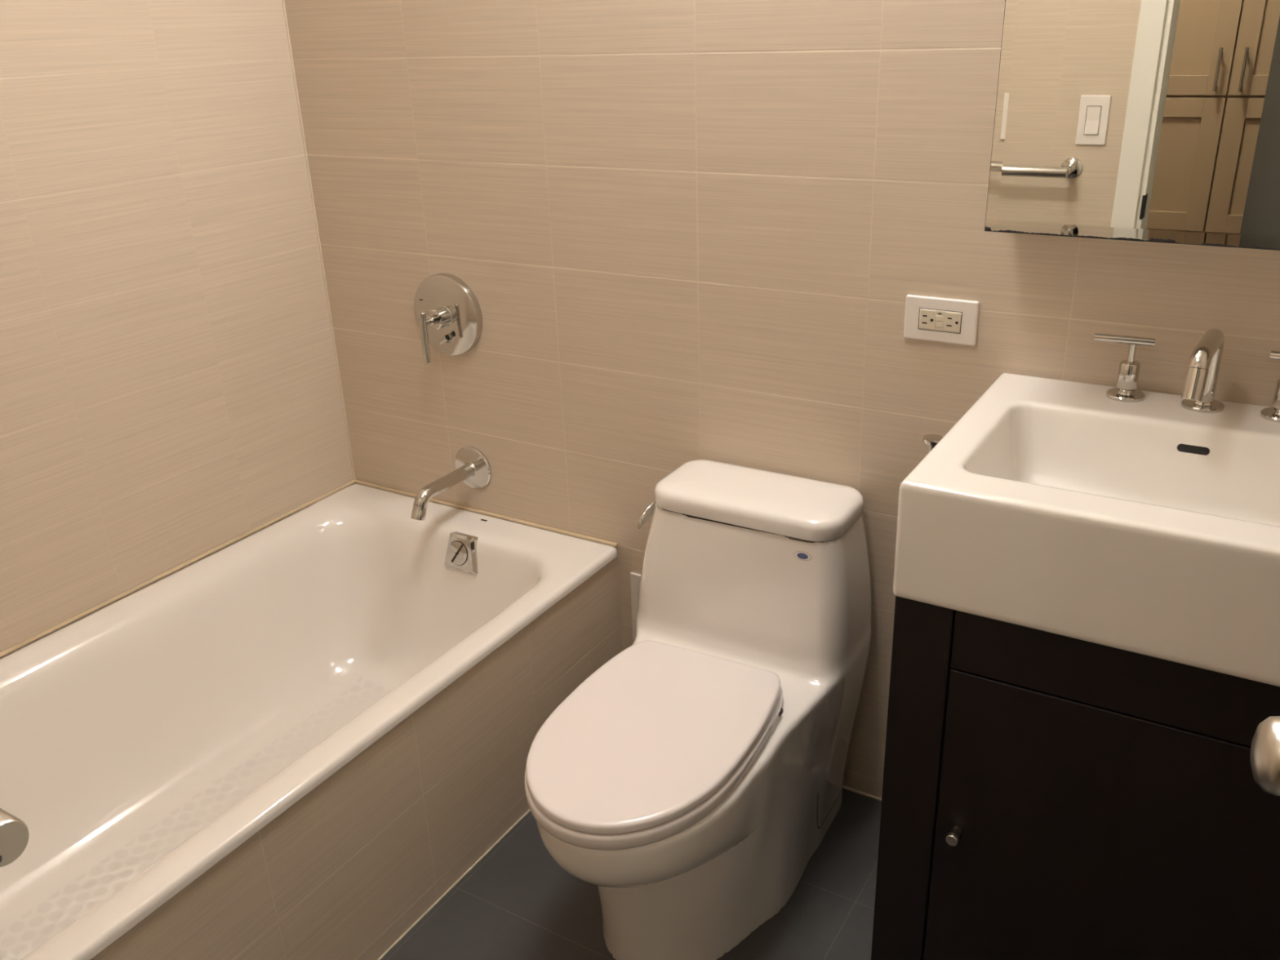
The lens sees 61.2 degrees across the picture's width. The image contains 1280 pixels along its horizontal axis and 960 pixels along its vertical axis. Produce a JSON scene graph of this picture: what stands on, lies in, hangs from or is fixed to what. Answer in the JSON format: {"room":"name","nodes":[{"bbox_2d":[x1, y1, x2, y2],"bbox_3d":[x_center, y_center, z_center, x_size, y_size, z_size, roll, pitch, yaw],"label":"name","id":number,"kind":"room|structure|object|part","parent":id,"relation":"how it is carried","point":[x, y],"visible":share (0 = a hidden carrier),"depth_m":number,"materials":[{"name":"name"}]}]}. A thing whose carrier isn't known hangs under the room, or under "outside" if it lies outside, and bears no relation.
{"room":"bathroom","nodes":[
{"label":"bathroom","id":0,"kind":"room"},
{"bbox_2d":[0,0,355,658],"bbox_3d":[-1.171,-0.447,1.735,0.100,2.420,1.580,12,27,29],"label":"wall","id":1,"kind":"structure","parent":0,"point":[170,388],"depth_m":2.07,"materials":[{"name":"tile"}]},
{"bbox_2d":[0,479,617,657],"bbox_3d":[-0.778,0.347,1.836,0.758,0.008,1.581,12,27,29],"label":"trim","id":2,"kind":"structure","parent":1,"relation":"attached to","point":[485,513],"depth_m":2.32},
{"bbox_2d":[90,555,622,959],"bbox_3d":[-0.453,0.621,1.744,0.015,0.402,1.580,12,27,29],"label":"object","id":3,"kind":"structure","parent":0,"point":[343,873],"depth_m":1.80,"materials":[{"name":"tile"}]},
{"bbox_2d":[381,788,881,959],"bbox_3d":[-0.116,0.925,1.645,2.480,0.100,1.800,12,27,29],"label":"floor","id":4,"kind":"structure","parent":0,"point":[517,903],"depth_m":1.90,"materials":[{"name":"tile"}]},
{"bbox_2d":[0,483,617,959],"bbox_3d":[-0.761,0.530,1.925,0.762,0.407,1.549,12,27,29],"label":"bathtub","id":5,"kind":"object","parent":4,"relation":"on","point":[147,737],"visible":0.62,"depth_m":2.14,"materials":[{"name":"ceramic"}]},
{"bbox_3d":[-0.383,0.158,2.359,0.094,0.083,0.046,12,27,29],"label":"overflow plate","id":6,"kind":"part","parent":5,"relation":"part of","materials":[{"name":"silver metal"}]},
{"bbox_2d":[524,459,871,959],"bbox_3d":[0.077,0.421,1.833,0.436,0.670,0.755,10,26,27],"label":"toilet","id":7,"kind":"object","parent":4,"relation":"on","point":[694,779],"visible":1,"depth_m":1.80,"materials":[{"name":"ceramic"}]},
{"bbox_3d":[0.026,0.058,2.025,0.009,0.042,0.089,18,30,39],"label":"flush lever","id":8,"kind":"part","parent":7,"relation":"part of","materials":[{"name":"silver metal"}]},
{"bbox_3d":[0.012,0.392,1.691,0.320,0.017,0.469,10,26,27],"label":"seat lid","id":9,"kind":"part","parent":7,"relation":"part of","materials":[{"name":"plastic"}]},
{"bbox_3d":[0.012,0.414,1.700,0.327,0.026,0.476,10,26,27],"label":"seat","id":10,"kind":"part","parent":7,"relation":"part of","materials":[{"name":"plastic"}]},
{"bbox_3d":[0.208,0.030,1.931,0.365,0.038,0.184,10,26,27],"label":"tank lid","id":11,"kind":"part","parent":7,"relation":"part of","materials":[{"name":"ceramic"}]},
{"bbox_2d":[871,595,1279,959],"bbox_3d":[0.710,0.460,1.588,0.582,0.744,0.495,12,27,29],"label":"vanity cabinet","id":12,"kind":"object","parent":4,"relation":"on","point":[1046,795],"visible":0.7,"depth_m":1.39,"materials":[{"name":"brown wood"}]},
{"bbox_3d":[0.431,0.487,1.484,0.017,0.017,0.025,12,27,29],"label":"knob","id":13,"kind":"part","parent":12,"relation":"part of","materials":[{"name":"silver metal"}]},
{"bbox_2d":[893,333,1279,686],"bbox_3d":[0.695,-0.001,1.394,0.582,0.253,0.494,12,27,29],"label":"sink","id":14,"kind":"object","parent":12,"relation":"in","point":[1150,526],"depth_m":1.31,"materials":[{"name":"ceramic"}]},
{"bbox_3d":[0.697,-0.165,1.571,0.081,0.091,0.052,12,27,29],"label":"faucet handle","id":15,"kind":"part","parent":14,"relation":"part of","materials":[{"name":"silver metal"}]},
{"bbox_3d":[0.696,-0.201,1.555,0.080,0.012,0.012,10,26,25],"label":"lever","id":16,"kind":"part","parent":14,"relation":"part of","materials":[{"name":"silver metal"}]},
{"bbox_3d":[0.707,-0.182,1.558,0.009,0.030,0.009,-7,24,-12],"label":"stem","id":17,"kind":"part","parent":14,"relation":"part of","materials":[{"name":"silver metal"}]},
{"bbox_2d":[1180,328,1224,413],"bbox_3d":[0.762,-0.135,1.461,0.055,0.118,0.181,12,27,29],"label":"spout","id":18,"kind":"object","parent":14,"relation":"on","point":[1200,383],"visible":1,"depth_m":1.43,"materials":[{"name":"silver metal"}]},
{"bbox_3d":[0.889,-0.126,1.462,0.081,0.091,0.052,12,27,29],"label":"faucet handle","id":19,"kind":"part","parent":14,"relation":"part of","materials":[{"name":"silver metal"}]},
{"bbox_3d":[0.887,-0.162,1.446,0.080,0.012,0.012,14,28,33],"label":"lever","id":20,"kind":"part","parent":14,"relation":"part of","materials":[{"name":"silver metal"}]},
{"bbox_3d":[0.589,0.236,1.295,0.425,0.092,0.021,12,27,29],"label":"rail","id":21,"kind":"part","parent":12,"relation":"part of","materials":[{"name":"brown wood"}]},
{"bbox_2d":[284,0,1279,798],"bbox_3d":[0.281,-0.533,1.811,2.480,2.420,0.100,12,27,29],"label":"wall","id":22,"kind":"structure","parent":0,"point":[681,232],"depth_m":1.93,"materials":[{"name":"tile"}]},
{"bbox_2d":[282,0,355,479],"bbox_3d":[-0.727,-0.913,2.241,0.004,1.994,0.004,12,27,29],"label":"trim","id":23,"kind":"structure","parent":22,"relation":"attached to","point":[283,3],"depth_m":2.39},
{"bbox_2d":[413,272,482,363],"bbox_3d":[-0.424,-0.333,2.245,0.174,0.174,0.095,12,27,29],"label":"shower valve","id":24,"kind":"object","parent":22,"relation":"attached to","point":[448,315],"visible":1,"depth_m":2.25,"materials":[{"name":"silver metal"}]},
{"bbox_3d":[-0.442,-0.292,2.223,0.014,0.104,0.014,12,27,29],"label":"lever","id":25,"kind":"part","parent":24,"relation":"part of","materials":[{"name":"silver metal"}]},
{"bbox_3d":[-0.435,-0.326,2.229,0.020,0.020,0.036,12,27,29],"label":"stem","id":26,"kind":"part","parent":24,"relation":"part of","materials":[{"name":"silver metal"}]},
{"bbox_3d":[-0.411,-0.295,2.276,0.027,0.022,0.013,12,27,29],"label":"diverter lever","id":27,"kind":"part","parent":24,"relation":"part of","materials":[{"name":"silver metal"}]},
{"bbox_3d":[-0.407,-0.297,2.281,0.020,0.020,0.012,12,27,29],"label":"diverter stem","id":28,"kind":"part","parent":24,"relation":"part of","materials":[{"name":"silver metal"}]},
{"bbox_2d":[410,446,491,520],"bbox_3d":[-0.422,0.009,2.328,0.100,0.102,0.205,12,27,29],"label":"tub spout","id":29,"kind":"object","parent":22,"relation":"attached to","point":[473,468],"visible":1,"depth_m":2.37,"materials":[{"name":"silver metal"}]},
{"bbox_3d":[-0.422,0.013,2.330,0.029,0.040,0.180,12,27,29],"label":"spout arm","id":30,"kind":"part","parent":29,"relation":"part of","materials":[{"name":"silver metal"}]},
{"bbox_2d":[377,786,881,959],"bbox_3d":[0.211,0.941,1.448,1.523,0.004,1.580,12,27,29],"label":"trim","id":31,"kind":"structure","parent":22,"relation":"attached to","point":[844,787],"depth_m":2.00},
{"bbox_2d":[630,572,640,644],"bbox_3d":[0.033,0.290,2.280,0.118,0.186,0.007,12,27,29],"label":"plate","id":32,"kind":"object","parent":22,"relation":"attached to","point":[635,578],"visible":0.21,"depth_m":2.29,"materials":[{"name":"white plastic"}]},
{"bbox_2d":[922,434,942,453],"bbox_3d":[0.492,0.295,1.925,0.050,0.796,0.050,12,27,29],"label":"toilet paper holder","id":33,"kind":"object","parent":22,"relation":"attached to","point":[931,440],"visible":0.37,"depth_m":1.76,"materials":[{"name":"metal"}]},
{"bbox_3d":[0.487,0.160,1.867,0.011,0.480,0.011,-7,24,-12],"label":"handle","id":34,"kind":"part","parent":33,"relation":"part of","materials":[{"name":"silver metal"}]},
{"bbox_2d":[903,294,979,346],"bbox_3d":[0.481,-0.256,1.734,0.117,0.072,0.010,12,27,29],"label":"electrical outlet","id":35,"kind":"object","parent":22,"relation":"attached to","point":[944,320],"visible":1,"depth_m":1.73,"materials":[{"name":"white plastic"}]},
{"bbox_2d":[919,309,936,329],"bbox_3d":[0.462,-0.258,1.741,0.025,0.031,0.002,12,27,29],"label":"socket","id":36,"kind":"object","parent":35,"relation":"attached to","point":[927,317],"depth_m":1.74,"materials":[{"name":"beige plastic"}]},
{"bbox_2d":[943,311,960,332],"bbox_3d":[0.497,-0.251,1.721,0.025,0.031,0.002,12,27,29],"label":"socket","id":37,"kind":"object","parent":35,"relation":"attached to","point":[952,320],"depth_m":1.72,"materials":[{"name":"beige plastic"}]},
{"bbox_2d":[984,0,1279,250],"bbox_3d":[0.770,-0.680,1.280,0.618,0.784,0.120,12,27,29],"label":"mirror","id":38,"kind":"object","parent":22,"relation":"attached to","point":[1152,121],"visible":1,"depth_m":1.39,"materials":[{"name":"mirror"}]},
{"bbox_2d":[1250,715,1279,795],"bbox_3d":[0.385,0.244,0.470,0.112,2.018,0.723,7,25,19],"label":"door knob","id":39,"kind":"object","parent":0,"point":[1265,744],"depth_m":0.76,"materials":[{"name":"silver metal"}]},
{"bbox_3d":[-0.250,0.135,0.299,3.280,2.420,0.120,12,27,29],"label":"wall","id":40,"kind":"structure","parent":0,"visible":0},
{"bbox_2d":[0,808,29,866],"bbox_3d":[-0.628,0.155,0.704,0.658,0.052,0.106,12,27,29],"label":"towel bar","id":41,"kind":"object","parent":40,"relation":"attached to","point":[14,832],"visible":1,"depth_m":0.59,"materials":[{"name":"silver metal"}]}
]}

